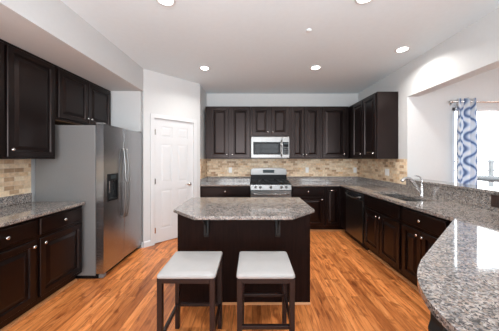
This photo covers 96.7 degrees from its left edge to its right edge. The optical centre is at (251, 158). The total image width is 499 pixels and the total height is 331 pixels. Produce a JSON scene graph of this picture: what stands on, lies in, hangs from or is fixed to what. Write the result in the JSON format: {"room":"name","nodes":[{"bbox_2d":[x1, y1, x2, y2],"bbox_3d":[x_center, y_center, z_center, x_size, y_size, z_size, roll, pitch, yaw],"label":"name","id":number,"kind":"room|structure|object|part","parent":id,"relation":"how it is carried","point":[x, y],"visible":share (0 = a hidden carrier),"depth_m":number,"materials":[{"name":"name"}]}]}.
{"room":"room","nodes":[
{"label":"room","id":0,"kind":"room"},
{"bbox_2d":[31,159,34,201],"bbox_3d":[-2.580,-0.005,0.645,0.100,2.790,8.490,0,0,0],"label":"wall","id":1,"kind":"structure","parent":0,"point":[32,160],"depth_m":2.57,"materials":[{"name":"paint"}]},
{"bbox_2d":[0,159,30,196],"bbox_3d":[-2.523,0.198,1.565,0.010,0.383,1.930,0,0,0],"label":"tile backsplash","id":2,"kind":"structure","parent":1,"relation":"attached to","point":[15,174],"depth_m":2.35,"materials":[{"name":"tile"}]},
{"bbox_2d":[0,39,54,158],"bbox_3d":[-2.340,-0.522,1.975,0.380,1.054,1.010,0,0,0],"label":"upper cabinet","id":3,"kind":"object","parent":1,"relation":"attached to","point":[27,80],"visible":1,"depth_m":2.15,"materials":[{"name":"brown wood"}]},
{"bbox_3d":[-2.191,-0.518,1.724,0.019,1.002,0.463,0,0,0],"label":"door","id":4,"kind":"part","parent":3,"relation":"part of","materials":[{"name":"brown wood"}]},
{"bbox_2d":[55,65,110,124],"bbox_3d":[-2.340,-0.740,2.970,0.380,0.616,0.970,0,0,0],"label":"upper cabinet","id":5,"kind":"object","parent":1,"relation":"attached to","point":[78,100],"visible":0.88,"depth_m":2.81,"materials":[{"name":"brown wood"}]},
{"bbox_3d":[-2.191,-0.740,2.736,0.019,0.556,0.453,0,0,0],"label":"door","id":6,"kind":"part","parent":5,"relation":"part of","materials":[{"name":"brown wood"}]},
{"bbox_3d":[-2.191,-0.740,3.204,0.019,0.556,0.453,0,0,0],"label":"door","id":7,"kind":"part","parent":5,"relation":"part of","materials":[{"name":"brown wood"}]},
{"bbox_2d":[0,0,142,90],"bbox_3d":[-2.112,-1.225,-0.020,0.836,0.350,6.960,0,0,0],"label":"soffit","id":8,"kind":"structure","parent":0,"point":[49,30],"depth_m":2.16,"materials":[{"name":"paint"}]},
{"bbox_2d":[111,91,141,131],"bbox_3d":[-2.132,-0.005,3.510,0.796,2.790,0.100,0,0,0],"label":"wall","id":9,"kind":"structure","parent":0,"point":[126,106],"depth_m":3.46,"materials":[{"name":"paint"}]},
{"bbox_2d":[142,69,199,241],"bbox_3d":[-1.372,-0.005,3.852,1.010,2.790,0.100,0,0,-45],"label":"wall","id":10,"kind":"structure","parent":0,"point":[162,94],"depth_m":3.65,"materials":[{"name":"paint"}]},
{"bbox_2d":[143,240,150,247],"bbox_3d":[-1.331,1.345,3.811,1.010,0.090,0.016,0,0,-45],"label":"baseboard","id":11,"kind":"structure","parent":10,"relation":"attached to","point":[146,243],"depth_m":3.48,"materials":[{"name":"white paint"}]},
{"bbox_2d":[150,113,196,245],"bbox_3d":[-1.347,0.337,3.850,0.832,2.107,0.098,0,0,-45],"label":"trim","id":12,"kind":"structure","parent":10,"relation":"attached to","point":[152,116],"depth_m":3.56,"materials":[{"name":"white paint"}]},
{"bbox_2d":[155,118,192,242],"bbox_3d":[-1.328,0.364,3.826,0.095,2.028,0.707,0,0,45],"label":"door","id":13,"kind":"structure","parent":10,"relation":"in","point":[173,139],"depth_m":3.79,"materials":[{"name":"white paint"}]},
{"bbox_2d":[200,85,206,158],"bbox_3d":[-1.030,-0.005,4.492,0.100,2.790,0.596,0,0,0],"label":"wall","id":14,"kind":"structure","parent":0,"point":[203,96],"depth_m":4.39,"materials":[{"name":"paint"}]},
{"bbox_2d":[200,159,206,178],"bbox_3d":[-0.973,0.198,4.489,0.010,0.383,0.598,0,0,0],"label":"tile backsplash","id":15,"kind":"structure","parent":14,"relation":"attached to","point":[203,162],"depth_m":4.43,"materials":[{"name":"tile"}]},
{"bbox_2d":[7,231,429,330],"bbox_3d":[1.435,1.440,0.645,8.130,0.100,8.490,0,0,0],"label":"floor","id":16,"kind":"structure","parent":0,"point":[351,289],"depth_m":2.13,"materials":[{"name":"brown wood"}]},
{"bbox_2d":[0,218,36,330],"bbox_3d":[-2.199,0.956,1.720,0.638,0.869,0.530,0,0,0],"label":"base cabinet","id":17,"kind":"object","parent":16,"relation":"on","point":[18,246],"visible":0.97,"depth_m":1.82,"materials":[{"name":"brown wood"}]},
{"bbox_3d":[-1.992,1.376,1.720,0.025,0.028,0.530,0,0,0],"label":"shoe moulding","id":18,"kind":"part","parent":17,"relation":"part of","materials":[{"name":"brown wood"}]},
{"bbox_3d":[-1.921,0.618,1.720,0.019,0.145,0.486,0,0,0],"label":"drawer","id":19,"kind":"part","parent":17,"relation":"part of","materials":[{"name":"brown wood"}]},
{"bbox_3d":[-1.921,0.990,1.720,0.019,0.530,0.486,0,0,0],"label":"door","id":20,"kind":"part","parent":17,"relation":"part of","materials":[{"name":"brown wood"}]},
{"bbox_2d":[28,205,81,313],"bbox_3d":[-2.199,0.956,2.252,0.638,0.869,0.535,0,0,0],"label":"base cabinet","id":21,"kind":"object","parent":16,"relation":"on","point":[58,234],"visible":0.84,"depth_m":2.19,"materials":[{"name":"brown wood"}]},
{"bbox_3d":[-1.992,1.376,2.252,0.025,0.028,0.535,0,0,0],"label":"shoe moulding","id":22,"kind":"part","parent":21,"relation":"part of","materials":[{"name":"brown wood"}]},
{"bbox_3d":[-1.921,0.618,2.252,0.019,0.145,0.491,0,0,0],"label":"drawer","id":23,"kind":"part","parent":21,"relation":"part of","materials":[{"name":"brown wood"}]},
{"bbox_3d":[-1.921,0.990,2.252,0.019,0.530,0.491,0,0,0],"label":"door","id":24,"kind":"part","parent":21,"relation":"part of","materials":[{"name":"brown wood"}]},
{"bbox_2d":[35,123,141,278],"bbox_3d":[-2.074,0.487,3.005,0.852,1.805,0.900,0,0,0],"label":"refrigerator","id":25,"kind":"object","parent":16,"relation":"on","point":[99,165],"visible":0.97,"depth_m":2.56,"materials":[{"name":"grey metal"}]},
{"bbox_3d":[-1.752,0.465,2.759,0.085,1.730,0.404,0,0,0],"label":"freezer door","id":26,"kind":"part","parent":25,"relation":"part of","materials":[{"name":"silver metal"}]},
{"bbox_3d":[-1.682,0.320,2.927,0.069,0.922,0.028,0,0,7],"label":"handle","id":27,"kind":"part","parent":25,"relation":"part of","materials":[{"name":"silver metal"}]},
{"bbox_3d":[-1.682,0.320,2.997,0.069,0.922,0.028,0,0,-7],"label":"handle","id":28,"kind":"part","parent":25,"relation":"part of","materials":[{"name":"silver metal"}]},
{"bbox_3d":[-1.752,0.465,3.211,0.085,1.730,0.484,0,0,0],"label":"fridge door","id":29,"kind":"part","parent":25,"relation":"part of","materials":[{"name":"silver metal"}]},
{"bbox_2d":[157,251,222,330],"bbox_3d":[-0.437,1.077,1.653,0.390,0.625,0.390,0,0,0],"label":"bar stool","id":30,"kind":"object","parent":16,"relation":"on","point":[184,267],"visible":1,"depth_m":1.57,"materials":[{"name":"white leather"}]},
{"bbox_3d":[-0.611,1.091,1.479,0.034,0.597,0.034,0,0,0],"label":"leg","id":31,"kind":"part","parent":30,"relation":"part of","materials":[{"name":"brown wood"}]},
{"bbox_3d":[-0.611,1.091,1.827,0.034,0.597,0.034,0,0,0],"label":"leg","id":32,"kind":"part","parent":30,"relation":"part of","materials":[{"name":"brown wood"}]},
{"bbox_2d":[157,251,222,278],"bbox_3d":[-0.437,0.778,1.653,0.390,0.027,0.390,0,0,0],"label":"seat cushion","id":33,"kind":"object","parent":30,"relation":"on","point":[183,264],"depth_m":1.59,"materials":[{"name":"white leather"}]},
{"bbox_3d":[-0.437,0.809,1.653,0.382,0.032,0.382,0,0,0],"label":"seat frame","id":34,"kind":"part","parent":30,"relation":"part of","materials":[{"name":"brown wood"}]},
{"bbox_3d":[-0.263,1.091,1.479,0.034,0.597,0.034,0,0,0],"label":"leg","id":35,"kind":"part","parent":30,"relation":"part of","materials":[{"name":"brown wood"}]},
{"bbox_3d":[-0.263,1.091,1.827,0.034,0.597,0.034,0,0,0],"label":"leg","id":36,"kind":"part","parent":30,"relation":"part of","materials":[{"name":"brown wood"}]},
{"bbox_2d":[200,183,250,196],"bbox_3d":[-0.502,0.956,4.459,0.945,0.869,0.638,0,0,0],"label":"base cabinet","id":37,"kind":"object","parent":16,"relation":"on","point":[205,191],"visible":0.26,"depth_m":4.17,"materials":[{"name":"brown wood"}]},
{"bbox_2d":[200,177,249,185],"bbox_3d":[-0.505,0.455,4.471,0.942,0.130,0.633,0,0,0],"label":"countertop","id":38,"kind":"structure","parent":37,"relation":"on","point":[207,181],"depth_m":4.56,"materials":[{"name":"stone"}]},
{"bbox_3d":[-0.502,0.618,4.181,0.901,0.145,0.019,0,0,0],"label":"drawer","id":39,"kind":"part","parent":37,"relation":"part of","materials":[{"name":"brown wood"}]},
{"bbox_2d":[173,197,313,304],"bbox_3d":[-0.077,0.940,2.336,1.355,0.900,0.928,0,0,0],"label":"kitchen island","id":40,"kind":"object","parent":16,"relation":"on","point":[231,226],"visible":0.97,"depth_m":2.12,"materials":[{"name":"stone"}]},
{"bbox_3d":[-0.078,1.382,2.115,1.268,0.016,0.014,0,0,0],"label":"shoe moulding","id":41,"kind":"part","parent":40,"relation":"part of","materials":[{"name":"brown wood"}]},
{"bbox_2d":[237,251,294,330],"bbox_3d":[0.092,1.077,1.653,0.390,0.625,0.390,0,0,0],"label":"bar stool","id":42,"kind":"object","parent":16,"relation":"on","point":[254,267],"visible":1,"depth_m":1.51,"materials":[{"name":"white leather"}]},
{"bbox_3d":[-0.082,1.091,1.479,0.034,0.597,0.034,0,0,0],"label":"leg","id":43,"kind":"part","parent":42,"relation":"part of","materials":[{"name":"brown wood"}]},
{"bbox_3d":[-0.082,1.091,1.827,0.034,0.597,0.034,0,0,0],"label":"leg","id":44,"kind":"part","parent":42,"relation":"part of","materials":[{"name":"brown wood"}]},
{"bbox_3d":[0.092,0.809,1.653,0.382,0.032,0.382,0,0,0],"label":"seat frame","id":45,"kind":"part","parent":42,"relation":"part of","materials":[{"name":"brown wood"}]},
{"bbox_2d":[237,251,294,278],"bbox_3d":[0.092,0.778,1.653,0.390,0.027,0.390,0,0,0],"label":"seat cushion","id":46,"kind":"object","parent":42,"relation":"on","point":[251,264],"depth_m":1.59,"materials":[{"name":"white leather"}]},
{"bbox_3d":[0.266,1.091,1.827,0.034,0.597,0.034,0,0,0],"label":"leg","id":47,"kind":"part","parent":42,"relation":"part of","materials":[{"name":"brown wood"}]},
{"bbox_3d":[0.266,1.091,1.479,0.034,0.597,0.034,0,0,0],"label":"leg","id":48,"kind":"part","parent":42,"relation":"part of","materials":[{"name":"brown wood"}]},
{"bbox_2d":[250,168,290,196],"bbox_3d":[0.353,0.785,4.410,0.762,1.170,0.720,0,0,0],"label":"gas range","id":49,"kind":"object","parent":16,"relation":"on","point":[265,182],"visible":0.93,"depth_m":4.22,"materials":[{"name":"silver metal"}]},
{"bbox_2d":[250,181,290,184],"bbox_3d":[0.353,0.482,4.425,0.762,0.015,0.600,0,0,0],"label":"cooktop","id":50,"kind":"object","parent":49,"relation":"in","point":[252,182],"depth_m":4.22,"materials":[{"name":"black metal"}]},
{"bbox_3d":[0.353,0.533,4.139,0.762,0.114,0.032,0,0,0],"label":"control panel","id":51,"kind":"part","parent":49,"relation":"part of","materials":[{"name":"silver metal"}]},
{"bbox_3d":[0.353,0.895,4.133,0.754,0.590,0.040,0,0,0],"label":"oven door","id":52,"kind":"part","parent":49,"relation":"part of","materials":[{"name":"silver metal"}]},
{"bbox_3d":[0.353,0.655,4.082,0.668,0.025,0.063,0,0,0],"label":"handle","id":53,"kind":"part","parent":49,"relation":"part of","materials":[{"name":"silver metal"}]},
{"bbox_2d":[291,186,323,230],"bbox_3d":[1.055,0.956,4.459,0.620,0.869,0.638,0,0,0],"label":"base cabinet","id":54,"kind":"object","parent":16,"relation":"on","point":[313,196],"visible":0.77,"depth_m":4.17,"materials":[{"name":"brown wood"}]},
{"bbox_3d":[1.055,0.618,4.181,0.576,0.145,0.019,0,0,0],"label":"drawer","id":55,"kind":"part","parent":54,"relation":"part of","materials":[{"name":"brown wood"}]},
{"bbox_3d":[1.060,0.990,4.181,0.570,0.530,0.019,0,0,0],"label":"door","id":56,"kind":"part","parent":54,"relation":"part of","materials":[{"name":"brown wood"}]},
{"bbox_2d":[323,186,344,230],"bbox_3d":[1.822,0.956,4.463,0.910,0.869,0.631,0,0,0],"label":"base cabinet","id":57,"kind":"object","parent":16,"relation":"on","point":[332,194],"visible":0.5,"depth_m":4.17,"materials":[{"name":"brown wood"}]},
{"bbox_3d":[1.520,0.900,4.181,0.265,0.710,0.019,0,0,0],"label":"door","id":58,"kind":"part","parent":57,"relation":"part of","materials":[{"name":"brown wood"}]},
{"bbox_3d":[1.822,1.376,4.253,0.910,0.028,0.025,0,0,0],"label":"shoe moulding","id":59,"kind":"part","parent":57,"relation":"part of","materials":[{"name":"brown wood"}]},
{"bbox_2d":[341,187,349,235],"bbox_3d":[1.831,0.956,4.059,0.299,0.869,0.260,0,0,0],"label":"cabinet filler","id":60,"kind":"object","parent":16,"relation":"on","point":[343,190],"visible":0.18,"depth_m":4.08,"materials":[{"name":"brown wood"}]},
{"bbox_2d":[345,189,368,250],"bbox_3d":[1.927,0.961,3.625,0.647,0.859,0.600,0,0,0],"label":"dishwasher","id":61,"kind":"object","parent":16,"relation":"on","point":[354,200],"visible":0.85,"depth_m":3.55,"materials":[{"name":"black metal"}]},
{"bbox_3d":[1.667,0.962,3.625,0.023,0.627,0.592,0,0,0],"label":"door","id":62,"kind":"part","parent":61,"relation":"part of","materials":[{"name":"black metal"}]},
{"bbox_3d":[1.669,0.588,3.625,0.019,0.109,0.592,0,0,0],"label":"control panel","id":63,"kind":"part","parent":61,"relation":"part of","materials":[{"name":"black plastic"}]},
{"bbox_3d":[1.667,0.962,3.330,0.024,0.627,0.006,0,0,0],"label":"edge trim","id":64,"kind":"part","parent":61,"relation":"part of","materials":[{"name":"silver metal"}]},
{"bbox_2d":[364,194,414,282],"bbox_3d":[1.949,0.956,2.903,0.638,0.869,0.830,0,0,0],"label":"base cabinet","id":65,"kind":"object","parent":16,"relation":"on","point":[382,218],"visible":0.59,"depth_m":2.79,"materials":[{"name":"brown wood"}]},
{"bbox_3d":[1.671,0.990,3.104,0.019,0.530,0.383,0,0,0],"label":"door","id":66,"kind":"part","parent":65,"relation":"part of","materials":[{"name":"brown wood"}]},
{"bbox_3d":[1.671,0.618,2.903,0.019,0.145,0.786,0,0,0],"label":"drawer","id":67,"kind":"part","parent":65,"relation":"part of","materials":[{"name":"brown wood"}]},
{"bbox_3d":[1.742,1.376,2.903,0.025,0.028,0.830,0,0,0],"label":"shoe moulding","id":68,"kind":"part","parent":65,"relation":"part of","materials":[{"name":"brown wood"}]},
{"bbox_3d":[1.671,0.990,2.701,0.019,0.530,0.383,0,0,0],"label":"door","id":69,"kind":"part","parent":65,"relation":"part of","materials":[{"name":"brown wood"}]},
{"bbox_2d":[402,206,450,292],"bbox_3d":[1.949,0.956,2.184,0.638,0.869,0.600,0,0,0],"label":"base cabinet","id":70,"kind":"object","parent":16,"relation":"on","point":[420,230],"visible":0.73,"depth_m":2.26,"materials":[{"name":"brown wood"}]},
{"bbox_3d":[1.671,0.990,2.326,0.019,0.530,0.272,0,0,0],"label":"door","id":71,"kind":"part","parent":70,"relation":"part of","materials":[{"name":"brown wood"}]},
{"bbox_3d":[1.742,1.376,2.184,0.025,0.028,0.600,0,0,0],"label":"shoe moulding","id":72,"kind":"part","parent":70,"relation":"part of","materials":[{"name":"brown wood"}]},
{"bbox_3d":[1.671,0.618,2.184,0.019,0.145,0.556,0,0,0],"label":"drawer","id":73,"kind":"part","parent":70,"relation":"part of","materials":[{"name":"brown wood"}]},
{"bbox_3d":[1.671,0.990,2.042,0.019,0.530,0.272,0,0,0],"label":"door","id":74,"kind":"part","parent":70,"relation":"part of","materials":[{"name":"brown wood"}]},
{"bbox_2d":[428,221,451,330],"bbox_3d":[1.475,0.956,1.115,1.590,0.869,1.530,0,0,0],"label":"base cabinet","id":75,"kind":"object","parent":16,"relation":"on","point":[434,324],"visible":0.1,"depth_m":0.83,"materials":[{"name":"wood"}]},
{"bbox_2d":[287,177,498,330],"bbox_3d":[1.438,0.426,2.494,1.701,0.188,4.588,0,0,0],"label":"countertop","id":76,"kind":"structure","parent":75,"relation":"on","point":[458,276],"depth_m":1.17,"materials":[{"name":"stone"}]},
{"bbox_2d":[382,194,423,200],"bbox_3d":[1.945,0.611,2.900,0.372,0.178,0.742,0,0,0],"label":"sink","id":77,"kind":"object","parent":76,"relation":"in","point":[397,196],"visible":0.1,"depth_m":3.08,"materials":[{"name":"silver metal"}]},
{"bbox_3d":[1.945,0.611,3.091,0.372,0.178,0.359,0,0,0],"label":"bowl","id":78,"kind":"part","parent":77,"relation":"part of","materials":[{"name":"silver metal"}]},
{"bbox_3d":[1.945,0.611,2.708,0.372,0.178,0.359,0,0,0],"label":"bowl","id":79,"kind":"part","parent":77,"relation":"part of","materials":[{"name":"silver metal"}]},
{"bbox_2d":[400,175,424,196],"bbox_3d":[2.075,0.352,2.870,0.302,0.275,0.061,0,0,0],"label":"faucet","id":80,"kind":"object","parent":76,"relation":"on","point":[420,189],"visible":1,"depth_m":2.86,"materials":[{"name":"silver metal"}]},
{"bbox_3d":[2.065,0.347,2.870,0.283,0.221,0.042,0,0,0],"label":"spout","id":81,"kind":"part","parent":80,"relation":"part of","materials":[{"name":"silver metal"}]},
{"bbox_2d":[491,195,498,207],"bbox_3d":[2.264,0.398,2.045,0.009,0.115,0.116,0,0,0],"label":"wall outlet","id":82,"kind":"object","parent":76,"relation":"attached to","point":[494,198],"visible":1,"depth_m":2.06,"materials":[{"name":"brown plastic"}]},
{"bbox_3d":[-2.199,0.955,1.028,0.638,0.869,0.855,0,0,0],"label":"base cabinet","id":83,"kind":"object","parent":16,"relation":"on","visible":0},
{"bbox_2d":[0,193,84,226],"bbox_3d":[-2.212,0.455,1.565,0.633,0.130,1.930,0,0,0],"label":"countertop","id":84,"kind":"structure","parent":83,"relation":"on","point":[14,209],"depth_m":2.22,"materials":[{"name":"stone"}]},
{"bbox_2d":[61,0,498,93],"bbox_3d":[1.435,-1.450,0.645,8.130,0.100,8.490,0,0,0],"label":"ceiling","id":85,"kind":"structure","parent":0,"point":[247,46],"depth_m":2.55,"materials":[{"name":"paint"}]},
{"bbox_2d":[156,0,174,6],"bbox_3d":[-0.765,-1.396,1.960,0.170,0.008,0.170,0,0,0],"label":"recessed light","id":86,"kind":"object","parent":85,"relation":"in","point":[167,3],"visible":1,"depth_m":1.99,"materials":[{"name":"white paint"}]},
{"bbox_2d":[199,66,209,70],"bbox_3d":[-0.735,-1.396,3.440,0.170,0.008,0.170,0,0,0],"label":"recessed light","id":87,"kind":"object","parent":85,"relation":"in","point":[204,68],"visible":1,"depth_m":3.44,"materials":[{"name":"white paint"}]},
{"bbox_2d":[310,65,320,69],"bbox_3d":[0.980,-1.396,3.420,0.170,0.008,0.170,0,0,0],"label":"recessed light","id":88,"kind":"object","parent":85,"relation":"in","point":[316,67],"visible":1,"depth_m":3.40,"materials":[{"name":"white paint"}]},
{"bbox_2d":[355,0,371,4],"bbox_3d":[0.985,-1.396,1.930,0.170,0.008,0.170,0,0,0],"label":"recessed light","id":89,"kind":"object","parent":85,"relation":"in","point":[360,2],"visible":1,"depth_m":1.98,"materials":[{"name":"white paint"}]},
{"bbox_2d":[395,46,409,52],"bbox_3d":[1.930,-1.396,2.850,0.170,0.008,0.170,0,0,0],"label":"recessed light","id":90,"kind":"object","parent":85,"relation":"in","point":[404,48],"visible":1,"depth_m":2.84,"materials":[{"name":"white paint"}]},
{"bbox_2d":[207,94,357,182],"bbox_3d":[-0.040,-0.005,4.840,4.980,2.790,0.100,0,0,0],"label":"wall","id":91,"kind":"structure","parent":0,"point":[212,99],"depth_m":4.79,"materials":[{"name":"paint"}]},
{"bbox_2d":[205,106,250,158],"bbox_3d":[-0.482,-0.521,4.600,0.905,1.052,0.380,0,0,0],"label":"upper cabinet","id":92,"kind":"object","parent":91,"relation":"attached to","point":[227,128],"visible":1,"depth_m":4.44,"materials":[{"name":"brown wood"}]},
{"bbox_3d":[-0.649,-0.517,4.450,0.359,1.000,0.019,0,0,0],"label":"door","id":93,"kind":"part","parent":92,"relation":"part of","materials":[{"name":"brown wood"}]},
{"bbox_3d":[-0.235,-0.517,4.450,0.370,1.000,0.019,0,0,0],"label":"door","id":94,"kind":"part","parent":92,"relation":"part of","materials":[{"name":"brown wood"}]},
{"bbox_2d":[251,106,288,136],"bbox_3d":[0.360,-0.746,4.600,0.776,0.602,0.380,0,0,0],"label":"upper cabinet","id":95,"kind":"object","parent":91,"relation":"attached to","point":[266,121],"visible":0.94,"depth_m":4.45,"materials":[{"name":"brown wood"}]},
{"bbox_3d":[0.178,-0.742,4.450,0.333,0.550,0.019,0,0,0],"label":"door","id":96,"kind":"part","parent":95,"relation":"part of","materials":[{"name":"brown wood"}]},
{"bbox_2d":[251,137,288,157],"bbox_3d":[0.359,-0.222,4.553,0.758,0.420,0.446,0,0,0],"label":"microwave","id":97,"kind":"object","parent":95,"relation":"attached to","point":[261,147],"visible":1,"depth_m":4.38,"materials":[{"name":"silver metal"}]},
{"bbox_3d":[0.295,-0.202,4.384,0.540,0.250,0.004,0,0,0],"label":"door frame","id":98,"kind":"part","parent":97,"relation":"part of","materials":[{"name":"silver metal"}]},
{"bbox_3d":[0.666,-0.222,4.397,0.140,0.416,0.024,0,0,0],"label":"control panel","id":99,"kind":"part","parent":97,"relation":"part of","materials":[{"name":"silver metal"}]},
{"bbox_3d":[0.556,-0.742,4.450,0.333,0.550,0.019,0,0,0],"label":"door","id":100,"kind":"part","parent":95,"relation":"part of","materials":[{"name":"brown wood"}]},
{"bbox_2d":[207,159,357,176],"bbox_3d":[0.655,0.273,4.783,3.244,0.534,0.010,0,0,0],"label":"tile backsplash","id":101,"kind":"structure","parent":91,"relation":"attached to","point":[215,167],"depth_m":4.78,"materials":[{"name":"tile"}]},
{"bbox_2d":[287,106,320,158],"bbox_3d":[1.065,-0.521,4.600,0.630,1.052,0.380,0,0,0],"label":"upper cabinet","id":102,"kind":"object","parent":91,"relation":"attached to","point":[304,121],"visible":0.96,"depth_m":4.44,"materials":[{"name":"brown wood"}]},
{"bbox_3d":[0.912,-0.517,4.450,0.265,1.000,0.019,0,0,0],"label":"door","id":103,"kind":"part","parent":102,"relation":"part of","materials":[{"name":"brown wood"}]},
{"bbox_3d":[1.202,-0.517,4.450,0.295,1.000,0.019,0,0,0],"label":"door","id":104,"kind":"part","parent":102,"relation":"part of","materials":[{"name":"brown wood"}]},
{"bbox_2d":[321,106,348,158],"bbox_3d":[1.662,-0.521,4.600,0.560,1.052,0.380,0,0,0],"label":"upper cabinet","id":105,"kind":"object","parent":91,"relation":"attached to","point":[334,119],"visible":0.9,"depth_m":4.44,"materials":[{"name":"brown wood"}]},
{"bbox_2d":[358,8,498,178],"bbox_3d":[2.370,-0.005,0.645,0.160,2.790,8.290,0,0,0],"label":"wall","id":106,"kind":"structure","parent":0,"point":[472,51],"depth_m":2.80,"materials":[{"name":"paint"}]},
{"bbox_2d":[353,92,397,158],"bbox_3d":[2.099,-0.521,3.893,0.378,1.052,0.845,0,0,0],"label":"upper cabinet","id":107,"kind":"object","parent":106,"relation":"attached to","point":[375,117],"visible":1,"depth_m":3.50,"materials":[{"name":"brown wood"}]},
{"bbox_2d":[349,105,352,158],"bbox_3d":[2.124,-0.521,4.553,0.325,1.052,0.469,0,0,0],"label":"cabinet filler","id":108,"kind":"object","parent":107,"relation":"attached to","point":[351,106],"visible":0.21,"depth_m":4.38,"materials":[{"name":"brown wood"}]},
{"bbox_3d":[1.950,-0.517,4.095,0.019,1.000,0.380,0,0,0],"label":"door","id":109,"kind":"part","parent":107,"relation":"part of","materials":[{"name":"brown wood"}]},
{"bbox_3d":[1.950,-0.517,3.692,0.019,1.000,0.385,0,0,0],"label":"door","id":110,"kind":"part","parent":107,"relation":"part of","materials":[{"name":"brown wood"}]},
{"bbox_2d":[358,159,406,184],"bbox_3d":[2.283,0.198,4.030,0.010,0.383,1.516,0,0,0],"label":"tile backsplash","id":111,"kind":"structure","parent":106,"relation":"attached to","point":[367,168],"depth_m":3.85,"materials":[{"name":"tile"}]},
{"bbox_2d":[418,67,498,181],"bbox_3d":[3.925,-0.005,3.320,2.950,2.790,0.100,0,0,0],"label":"wall","id":112,"kind":"structure","parent":0,"point":[434,109],"depth_m":3.27,"materials":[{"name":"paint"}]},
{"bbox_2d":[449,100,498,104],"bbox_3d":[3.912,-0.815,3.217,2.136,0.060,0.104,0,0,0],"label":"curtain rod","id":113,"kind":"object","parent":112,"relation":"attached to","point":[451,101],"visible":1,"depth_m":3.17,"materials":[{"name":"silver metal"}]},
{"bbox_2d":[456,98,477,184],"bbox_3d":[3.070,0.115,3.179,0.280,1.950,0.116,0,0,0],"label":"curtain","id":114,"kind":"object","parent":113,"relation":"hanging from","point":[467,132],"visible":0.58,"depth_m":3.16,"materials":[{"name":"blue fabric"}]},
{"bbox_2d":[452,107,498,182],"bbox_3d":[3.920,-0.068,3.297,2.020,1.375,0.125,0,0,0],"label":"window","id":115,"kind":"structure","parent":112,"relation":"in","point":[454,109],"depth_m":3.28,"materials":[{"name":"white paint"}]},
{"bbox_3d":[2.370,0.861,1.735,0.160,1.058,3.070,0,0,0],"label":"wall","id":116,"kind":"structure","parent":0,"visible":0},
{"bbox_2d":[405,179,498,193],"bbox_3d":[2.393,0.315,1.734,0.275,0.030,3.067,0,0,0],"label":"bar ledge","id":117,"kind":"object","parent":116,"relation":"on","point":[486,189],"visible":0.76,"depth_m":2.47,"materials":[{"name":"stone"}]},
{"label":"outside","id":118,"kind":"structure","parent":0,"visible":0},
{"bbox_3d":[5.800,1.490,5.385,7.600,0.100,3.630,0,0,0],"label":"deck","id":119,"kind":"object","parent":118,"visible":0},
{"bbox_2d":[455,160,498,186],"bbox_3d":[6.250,0.740,6.900,6.190,1.400,0.090,0,0,0],"label":"deck railing","id":120,"kind":"object","parent":119,"relation":"on","point":[490,170],"visible":0.15,"depth_m":6.86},
{"bbox_3d":[7.430,0.740,6.900,0.090,1.400,0.090,0,0,0],"label":"post","id":121,"kind":"part","parent":120,"relation":"part of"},
{"bbox_2d":[477,176,498,181],"bbox_3d":[5.750,0.925,5.000,1.400,1.030,1.400,0,0,0],"label":"patio table","id":122,"kind":"object","parent":119,"relation":"on","point":[479,178],"visible":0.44,"depth_m":4.89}
]}

